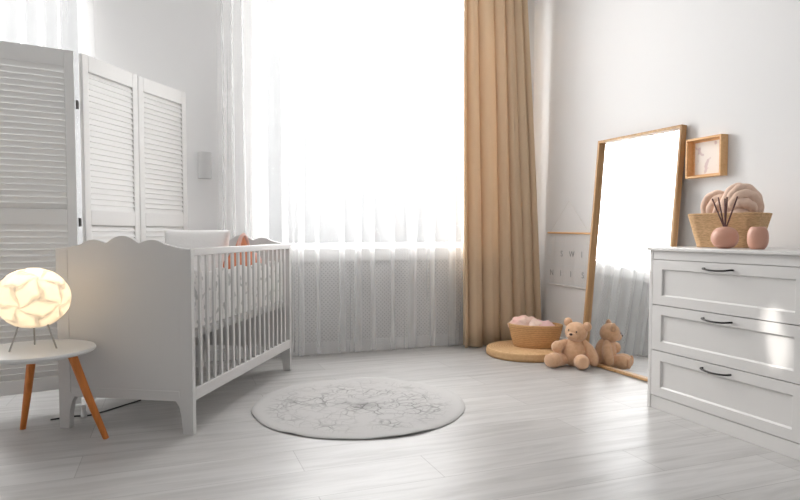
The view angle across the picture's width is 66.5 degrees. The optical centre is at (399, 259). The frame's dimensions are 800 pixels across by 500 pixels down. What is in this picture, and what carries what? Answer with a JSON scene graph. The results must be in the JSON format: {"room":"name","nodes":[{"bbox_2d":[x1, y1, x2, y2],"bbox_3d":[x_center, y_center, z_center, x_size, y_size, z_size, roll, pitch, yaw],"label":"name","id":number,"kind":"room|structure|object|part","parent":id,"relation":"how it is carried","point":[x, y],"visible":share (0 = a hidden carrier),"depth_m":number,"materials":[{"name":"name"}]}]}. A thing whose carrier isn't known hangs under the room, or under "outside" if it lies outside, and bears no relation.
{"room":"children's room","nodes":[
{"label":"children's room","id":0,"kind":"room"},
{"bbox_2d":[85,0,534,351],"bbox_3d":[-1.294,-0.767,4.376,5.060,2.950,0.340,-1,3,-20],"label":"wall","id":1,"kind":"structure","parent":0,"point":[179,45],"depth_m":4.22,"materials":[{"name":"white paint"}]},
{"bbox_2d":[80,0,85,53],"bbox_3d":[-2.772,-1.070,3.874,1.450,2.000,0.060,-1,3,-20],"label":"window","id":2,"kind":"structure","parent":1,"relation":"attached to","point":[82,2],"depth_m":4.07,"materials":[{"name":"white paint"}]},
{"bbox_2d":[198,151,211,178],"bbox_3d":[-1.335,-0.642,4.170,0.092,0.180,0.108,-1,3,-20],"label":"wall sconce","id":3,"kind":"object","parent":1,"relation":"attached to","point":[204,158],"visible":1,"depth_m":4.12,"materials":[{"name":"grey"}]},
{"bbox_2d":[195,347,261,362],"bbox_3d":[-2.306,0.690,3.915,2.798,0.080,0.015,-1,3,-20],"label":"baseboard","id":4,"kind":"structure","parent":1,"relation":"attached to","point":[224,350],"depth_m":4.32,"materials":[{"name":"white paint"}]},
{"bbox_2d":[259,0,463,245],"bbox_3d":[-0.210,-1.112,4.831,1.820,2.000,0.060,-1,3,-20],"label":"window","id":5,"kind":"structure","parent":1,"relation":"attached to","point":[446,4],"depth_m":4.54,"materials":[{"name":"white paint"}]},
{"bbox_2d":[0,344,799,499],"bbox_3d":[-0.164,0.879,1.420,5.060,0.080,7.100,-1,3,-20],"label":"floor","id":6,"kind":"structure","parent":0,"point":[524,431],"depth_m":2.54,"materials":[{"name":"grey wood"}]},
{"bbox_2d":[0,339,108,439],"bbox_3d":[-1.524,0.582,2.564,0.479,0.421,0.464,0,3,4],"label":"side table","id":7,"kind":"object","parent":6,"relation":"on","point":[24,352],"visible":0.99,"depth_m":2.60,"materials":[{"name":"white"}]},
{"bbox_3d":[-1.673,0.580,2.745,0.181,0.408,0.037,2,3,41],"label":"leg","id":8,"kind":"part","parent":7,"relation":"part of","materials":[{"name":"orange wood"}]},
{"bbox_2d":[0,268,70,351],"bbox_3d":[-1.531,0.203,2.548,0.282,0.338,0.281,-1,3,-20],"label":"globe lamp","id":9,"kind":"object","parent":7,"relation":"on","point":[33,298],"visible":1,"depth_m":2.46,"materials":[{"name":"white plastic"}]},
{"bbox_3d":[-1.573,0.317,2.489,0.007,0.116,0.050,2,3,33],"label":"leg","id":10,"kind":"part","parent":9,"relation":"part of","materials":[{"name":"silver metal"}]},
{"bbox_3d":[-1.570,0.311,2.619,0.007,0.116,0.050,-1,3,-30],"label":"leg","id":11,"kind":"part","parent":9,"relation":"part of","materials":[{"name":"silver metal"}]},
{"bbox_3d":[-1.455,0.314,2.547,0.049,0.116,0.007,0,3,5],"label":"leg","id":12,"kind":"part","parent":9,"relation":"part of","materials":[{"name":"silver metal"}]},
{"bbox_3d":[-1.347,0.585,2.632,0.159,0.407,0.037,-1,3,-29],"label":"leg","id":13,"kind":"part","parent":7,"relation":"part of","materials":[{"name":"orange wood"}]},
{"bbox_2d":[0,41,187,403],"bbox_3d":[-1.637,-0.168,3.430,0.253,1.813,1.333,1,3,28],"label":"folding screen","id":14,"kind":"object","parent":6,"relation":"on","point":[133,141],"visible":0.54,"depth_m":3.11,"materials":[{"name":"white paint"}]},
{"bbox_3d":[-1.859,-0.151,3.026,0.460,1.813,0.022,-2,3,-32],"label":"panel frame","id":15,"kind":"part","parent":14,"relation":"part of","materials":[{"name":"white wood"}]},
{"bbox_3d":[-1.597,-0.167,3.395,0.022,1.813,0.450,1,3,12],"label":"panel frame","id":16,"kind":"part","parent":14,"relation":"part of","materials":[{"name":"white wood"}]},
{"bbox_3d":[-1.486,-0.186,3.846,0.022,1.813,0.465,1,3,15],"label":"panel frame","id":17,"kind":"part","parent":14,"relation":"part of","materials":[{"name":"white wood"}]},
{"bbox_2d":[50,400,140,419],"bbox_3d":[-1.501,0.734,3.072,0.098,0.065,0.450,2,3,40],"label":"lamp cord","id":18,"kind":"object","parent":6,"relation":"on","point":[83,406],"visible":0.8,"depth_m":2.98,"materials":[{"name":"black plastic"}]},
{"bbox_2d":[55,235,291,434],"bbox_3d":[-1.142,0.308,3.398,0.660,0.888,1.323,0,3,9],"label":"crib","id":19,"kind":"object","parent":6,"relation":"on","point":[133,299],"visible":0.93,"depth_m":2.76,"materials":[{"name":"grey paint"}]},
{"bbox_3d":[-1.527,0.363,2.806,0.084,0.829,0.030,0,3,9],"label":"leg","id":20,"kind":"part","parent":19,"relation":"part of","materials":[{"name":"grey paint"}]},
{"bbox_3d":[-1.243,0.259,2.756,0.660,0.733,0.022,0,3,9],"label":"panel","id":21,"kind":"part","parent":19,"relation":"part of","materials":[{"name":"grey paint"}]},
{"bbox_3d":[-1.244,0.608,2.764,0.530,0.045,0.012,0,3,9],"label":"rail","id":22,"kind":"part","parent":19,"relation":"part of","materials":[{"name":"grey paint"}]},
{"bbox_3d":[-0.959,0.367,2.716,0.084,0.829,0.030,0,3,9],"label":"leg","id":23,"kind":"part","parent":19,"relation":"part of","materials":[{"name":"grey paint"}]},
{"bbox_3d":[-1.326,0.308,4.082,0.084,0.829,0.030,0,3,9],"label":"leg","id":24,"kind":"part","parent":19,"relation":"part of","materials":[{"name":"grey paint"}]},
{"bbox_2d":[194,261,278,327],"bbox_3d":[-0.857,0.158,3.346,0.033,0.263,1.200,0,3,9],"label":"bumper cover","id":25,"kind":"object","parent":19,"relation":"attached to","point":[223,270],"visible":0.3,"depth_m":3.15,"materials":[{"name":"fabric"}]},
{"bbox_3d":[-1.142,0.310,3.398,0.612,0.035,1.263,0,3,9],"label":"mattress","id":26,"kind":"part","parent":19,"relation":"part of","materials":[{"name":"white fabric"}]},
{"bbox_3d":[-0.827,-0.060,3.332,0.022,0.034,1.263,0,3,9],"label":"rail","id":27,"kind":"part","parent":19,"relation":"part of","materials":[{"name":"grey paint"}]},
{"bbox_3d":[-0.827,0.577,3.360,0.022,0.055,1.263,0,3,9],"label":"rail","id":28,"kind":"part","parent":19,"relation":"part of","materials":[{"name":"grey paint"}]},
{"bbox_3d":[-1.042,0.203,4.032,0.660,0.733,0.022,0,3,9],"label":"panel","id":29,"kind":"part","parent":19,"relation":"part of","materials":[{"name":"grey paint"}]},
{"bbox_3d":[-0.757,0.312,3.993,0.084,0.829,0.030,0,3,9],"label":"leg","id":30,"kind":"part","parent":19,"relation":"part of","materials":[{"name":"grey paint"}]},
{"bbox_3d":[-1.142,0.246,3.395,0.524,0.090,1.240,0,3,9],"label":"mattress","id":31,"kind":"object","parent":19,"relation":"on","visible":0},
{"bbox_2d":[165,230,230,271],"bbox_3d":[-1.215,0.006,3.636,0.400,0.364,0.139,0,3,2],"label":"pillow","id":32,"kind":"object","parent":31,"relation":"on","point":[188,239],"visible":0.41,"depth_m":3.61,"materials":[{"name":"white fabric"}]},
{"bbox_2d":[223,233,261,268],"bbox_3d":[-0.923,0.015,3.607,0.096,0.348,0.388,1,3,21],"label":"plush toy","id":33,"kind":"object","parent":31,"relation":"on","point":[243,240],"visible":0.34,"depth_m":3.56,"materials":[{"name":"brown"}]},
{"bbox_2d":[236,237,246,255],"bbox_3d":[-0.930,-0.067,3.585,0.087,0.155,0.158,1,3,21],"label":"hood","id":34,"kind":"object","parent":33,"relation":"attached to","point":[242,241],"depth_m":3.55,"materials":[{"name":"orange fabric"}]},
{"bbox_2d":[251,377,464,439],"bbox_3d":[-0.212,0.751,3.196,1.097,0.019,1.097,-1,3,-20],"label":"round rug","id":35,"kind":"object","parent":6,"relation":"on","point":[359,408],"visible":1,"depth_m":3.08,"materials":[{"name":"white carpet"}]},
{"bbox_2d":[266,249,462,357],"bbox_3d":[-0.035,0.306,4.738,2.000,0.775,0.030,-1,3,-20],"label":"sheer curtain","id":36,"kind":"object","parent":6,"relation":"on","point":[392,281],"visible":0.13,"depth_m":4.67,"materials":[{"name":"white fabric"}]},
{"bbox_3d":[-0.035,0.304,4.739,1.880,0.600,0.012,-1,3,-20],"label":"perforated panel","id":37,"kind":"part","parent":36,"relation":"part of","materials":[{"name":"white fabric"}]},
{"bbox_2d":[486,340,560,362],"bbox_3d":[0.940,0.673,4.522,0.600,0.061,0.600,-1,3,-20],"label":"pouf","id":38,"kind":"object","parent":6,"relation":"on","point":[503,350],"visible":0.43,"depth_m":4.32,"materials":[{"name":"beige wicker"}]},
{"bbox_2d":[508,322,562,348],"bbox_3d":[1.004,0.558,4.527,0.397,0.168,0.271,1,3,15],"label":"straw basket","id":39,"kind":"object","parent":38,"relation":"on","point":[536,337],"visible":0.85,"depth_m":4.42,"materials":[{"name":"brown wicker"}]},
{"bbox_2d":[508,315,554,326],"bbox_3d":[0.983,0.515,4.525,0.368,0.199,0.217,1,3,15],"label":"towels","id":40,"kind":"object","parent":39,"relation":"in","point":[525,320],"visible":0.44,"depth_m":4.47,"materials":[{"name":"pink fabric"}]},
{"bbox_2d":[544,317,598,369],"bbox_3d":[1.154,0.563,4.090,0.344,0.330,0.257,1,3,20],"label":"teddy bear","id":41,"kind":"object","parent":6,"relation":"on","point":[576,351],"visible":1,"depth_m":4.07},
{"bbox_3d":[1.065,0.671,4.110,0.221,0.100,0.099,-2,3,-41],"label":"leg","id":42,"kind":"part","parent":41,"relation":"part of","materials":[{"name":"brown fabric"}]},
{"bbox_3d":[1.085,0.584,4.140,0.127,0.091,0.081,-1,3,-29],"label":"arm","id":43,"kind":"part","parent":41,"relation":"part of"},
{"bbox_3d":[1.209,0.673,4.053,0.105,0.100,0.196,1,3,20],"label":"leg","id":44,"kind":"part","parent":41,"relation":"part of","materials":[{"name":"brown fabric"}]},
{"bbox_3d":[1.275,0.624,4.091,0.075,0.172,0.131,-2,3,-35],"label":"arm","id":45,"kind":"part","parent":41,"relation":"part of"},
{"bbox_2d":[583,124,686,381],"bbox_3d":[1.470,-0.039,3.916,0.172,1.535,0.716,-1,3,-23],"label":"floor mirror","id":46,"kind":"object","parent":6,"relation":"on","point":[639,176],"visible":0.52,"depth_m":3.92,"materials":[{"name":"brown wood"}]},
{"bbox_3d":[1.410,0.719,3.923,0.040,0.017,0.682,4,1,-23],"label":"frame rail","id":47,"kind":"part","parent":46,"relation":"part of","materials":[{"name":"brown wood"}]},
{"bbox_3d":[1.530,-0.797,3.908,0.040,0.017,0.682,4,1,-23],"label":"frame rail","id":48,"kind":"part","parent":46,"relation":"part of","materials":[{"name":"brown wood"}]},
{"bbox_2d":[647,246,799,460],"bbox_3d":[1.660,0.363,2.835,0.531,0.828,0.897,-1,3,-20],"label":"dresser","id":49,"kind":"object","parent":6,"relation":"on","point":[724,338],"visible":0.99,"depth_m":2.71,"materials":[{"name":"white paint"}]},
{"bbox_3d":[1.423,0.511,2.766,0.034,0.015,0.162,-1,3,-20],"label":"handle","id":50,"kind":"part","parent":49,"relation":"part of","materials":[{"name":"grey metal"}]},
{"bbox_3d":[1.423,0.278,2.756,0.034,0.015,0.162,-1,3,-20],"label":"handle","id":51,"kind":"part","parent":49,"relation":"part of","materials":[{"name":"grey metal"}]},
{"bbox_3d":[1.423,0.047,2.745,0.034,0.015,0.162,-1,3,-20],"label":"handle","id":52,"kind":"part","parent":49,"relation":"part of","materials":[{"name":"grey metal"}]},
{"bbox_2d":[711,196,738,247],"bbox_3d":[1.505,-0.172,2.823,0.116,0.239,0.116,1,3,24],"label":"reed diffuser","id":53,"kind":"object","parent":49,"relation":"on","point":[721,237],"visible":1,"depth_m":2.79,"materials":[{"name":"pink ceramic"}]},
{"bbox_3d":[1.453,0.595,2.767,0.026,0.231,0.828,-1,3,-20],"label":"drawer","id":54,"kind":"part","parent":49,"relation":"part of","materials":[{"name":"white paint"}]},
{"bbox_3d":[1.453,0.362,2.757,0.026,0.229,0.828,-1,3,-20],"label":"drawer","id":55,"kind":"part","parent":49,"relation":"part of","materials":[{"name":"white paint"}]},
{"bbox_3d":[1.453,0.130,2.747,0.026,0.227,0.828,-1,3,-20],"label":"drawer","id":56,"kind":"part","parent":49,"relation":"part of","materials":[{"name":"white paint"}]},
{"bbox_2d":[688,212,772,247],"bbox_3d":[1.628,-0.145,3.023,0.205,0.168,0.345,-2,3,-38],"label":"woven basket","id":57,"kind":"object","parent":49,"relation":"on","point":[703,225],"visible":0.64,"depth_m":2.93,"materials":[{"name":"beige wicker"}]},
{"bbox_2d":[700,183,764,212],"bbox_3d":[1.624,-0.221,3.007,0.155,0.312,0.292,-2,3,-38],"label":"knit blanket","id":58,"kind":"object","parent":57,"relation":"in","point":[750,199],"visible":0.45,"depth_m":2.93,"materials":[{"name":"beige fabric"}]},
{"bbox_2d":[747,227,768,248],"bbox_3d":[1.565,-0.094,2.667,0.084,0.098,0.084,-1,3,-20],"label":"pot","id":59,"kind":"object","parent":49,"relation":"on","point":[757,237],"visible":1,"depth_m":2.64,"materials":[{"name":"pink ceramic"}]},
{"bbox_2d":[528,318,541,325],"bbox_3d":[0.991,0.493,4.492,0.140,0.122,0.130,1,3,15],"label":"folded towel","id":60,"kind":"object","parent":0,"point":[531,321],"depth_m":4.46,"materials":[{"name":"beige fabric"}]},
{"bbox_2d":[533,0,799,338],"bbox_3d":[2.252,-0.634,2.258,0.142,3.030,7.100,-1,3,-20],"label":"wall","id":61,"kind":"structure","parent":0,"point":[604,69],"depth_m":3.82,"materials":[{"name":"white paint"}]},
{"bbox_3d":[1.295,-0.202,4.656,0.014,0.022,0.570,-1,3,-20],"label":"rod","id":62,"kind":"part","parent":61,"relation":"part of","materials":[{"name":"brown wood"}]},
{"bbox_2d":[685,134,727,178],"bbox_3d":[1.727,-0.578,3.443,0.052,0.224,0.244,-1,3,-20],"label":"framed picture","id":63,"kind":"object","parent":61,"relation":"attached to","point":[707,156],"visible":1,"depth_m":3.45,"materials":[{"name":"brown wood"}]},
{"bbox_2d":[695,140,718,174],"bbox_3d":[1.742,-0.577,3.453,0.003,0.182,0.177,-1,3,-20],"label":"print","id":64,"kind":"object","parent":63,"relation":"attached to","point":[706,151],"depth_m":3.46},
{"bbox_2d":[711,227,738,247],"bbox_3d":[1.505,-0.102,2.826,0.116,0.100,0.116,-1,3,-20],"label":"bottle","id":65,"kind":"object","parent":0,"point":[721,237],"depth_m":2.79,"materials":[{"name":"pink ceramic"}]},
{"bbox_3d":[-0.164,-2.158,1.287,5.260,0.100,7.100,-1,3,-20],"label":"ceiling","id":66,"kind":"structure","parent":0,"visible":0},
{"bbox_3d":[-1.157,-2.184,4.061,4.740,0.090,0.210,-1,3,-20],"label":"rail","id":67,"kind":"object","parent":66,"relation":"attached to","visible":0},
{"bbox_2d":[0,0,79,43],"bbox_3d":[-2.648,-0.694,3.649,1.524,2.852,0.063,-1,3,-20],"label":"sheer curtain","id":68,"kind":"object","parent":67,"relation":"hanging from","point":[0,0],"visible":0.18,"depth_m":3.78,"materials":[{"name":"white fabric"}]},
{"bbox_2d":[221,0,462,355],"bbox_3d":[-0.335,-0.732,4.511,1.974,2.852,0.072,-1,3,-20],"label":"sheer curtain","id":69,"kind":"object","parent":67,"relation":"hanging from","point":[232,0],"visible":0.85,"depth_m":4.50,"materials":[{"name":"white fabric"}]},
{"bbox_2d":[463,0,540,347],"bbox_3d":[0.809,-0.745,4.829,0.717,2.852,0.131,-1,3,-20],"label":"curtain","id":70,"kind":"object","parent":67,"relation":"hanging from","point":[501,269],"visible":0.95,"depth_m":4.79,"materials":[{"name":"beige fabric"}]}
]}

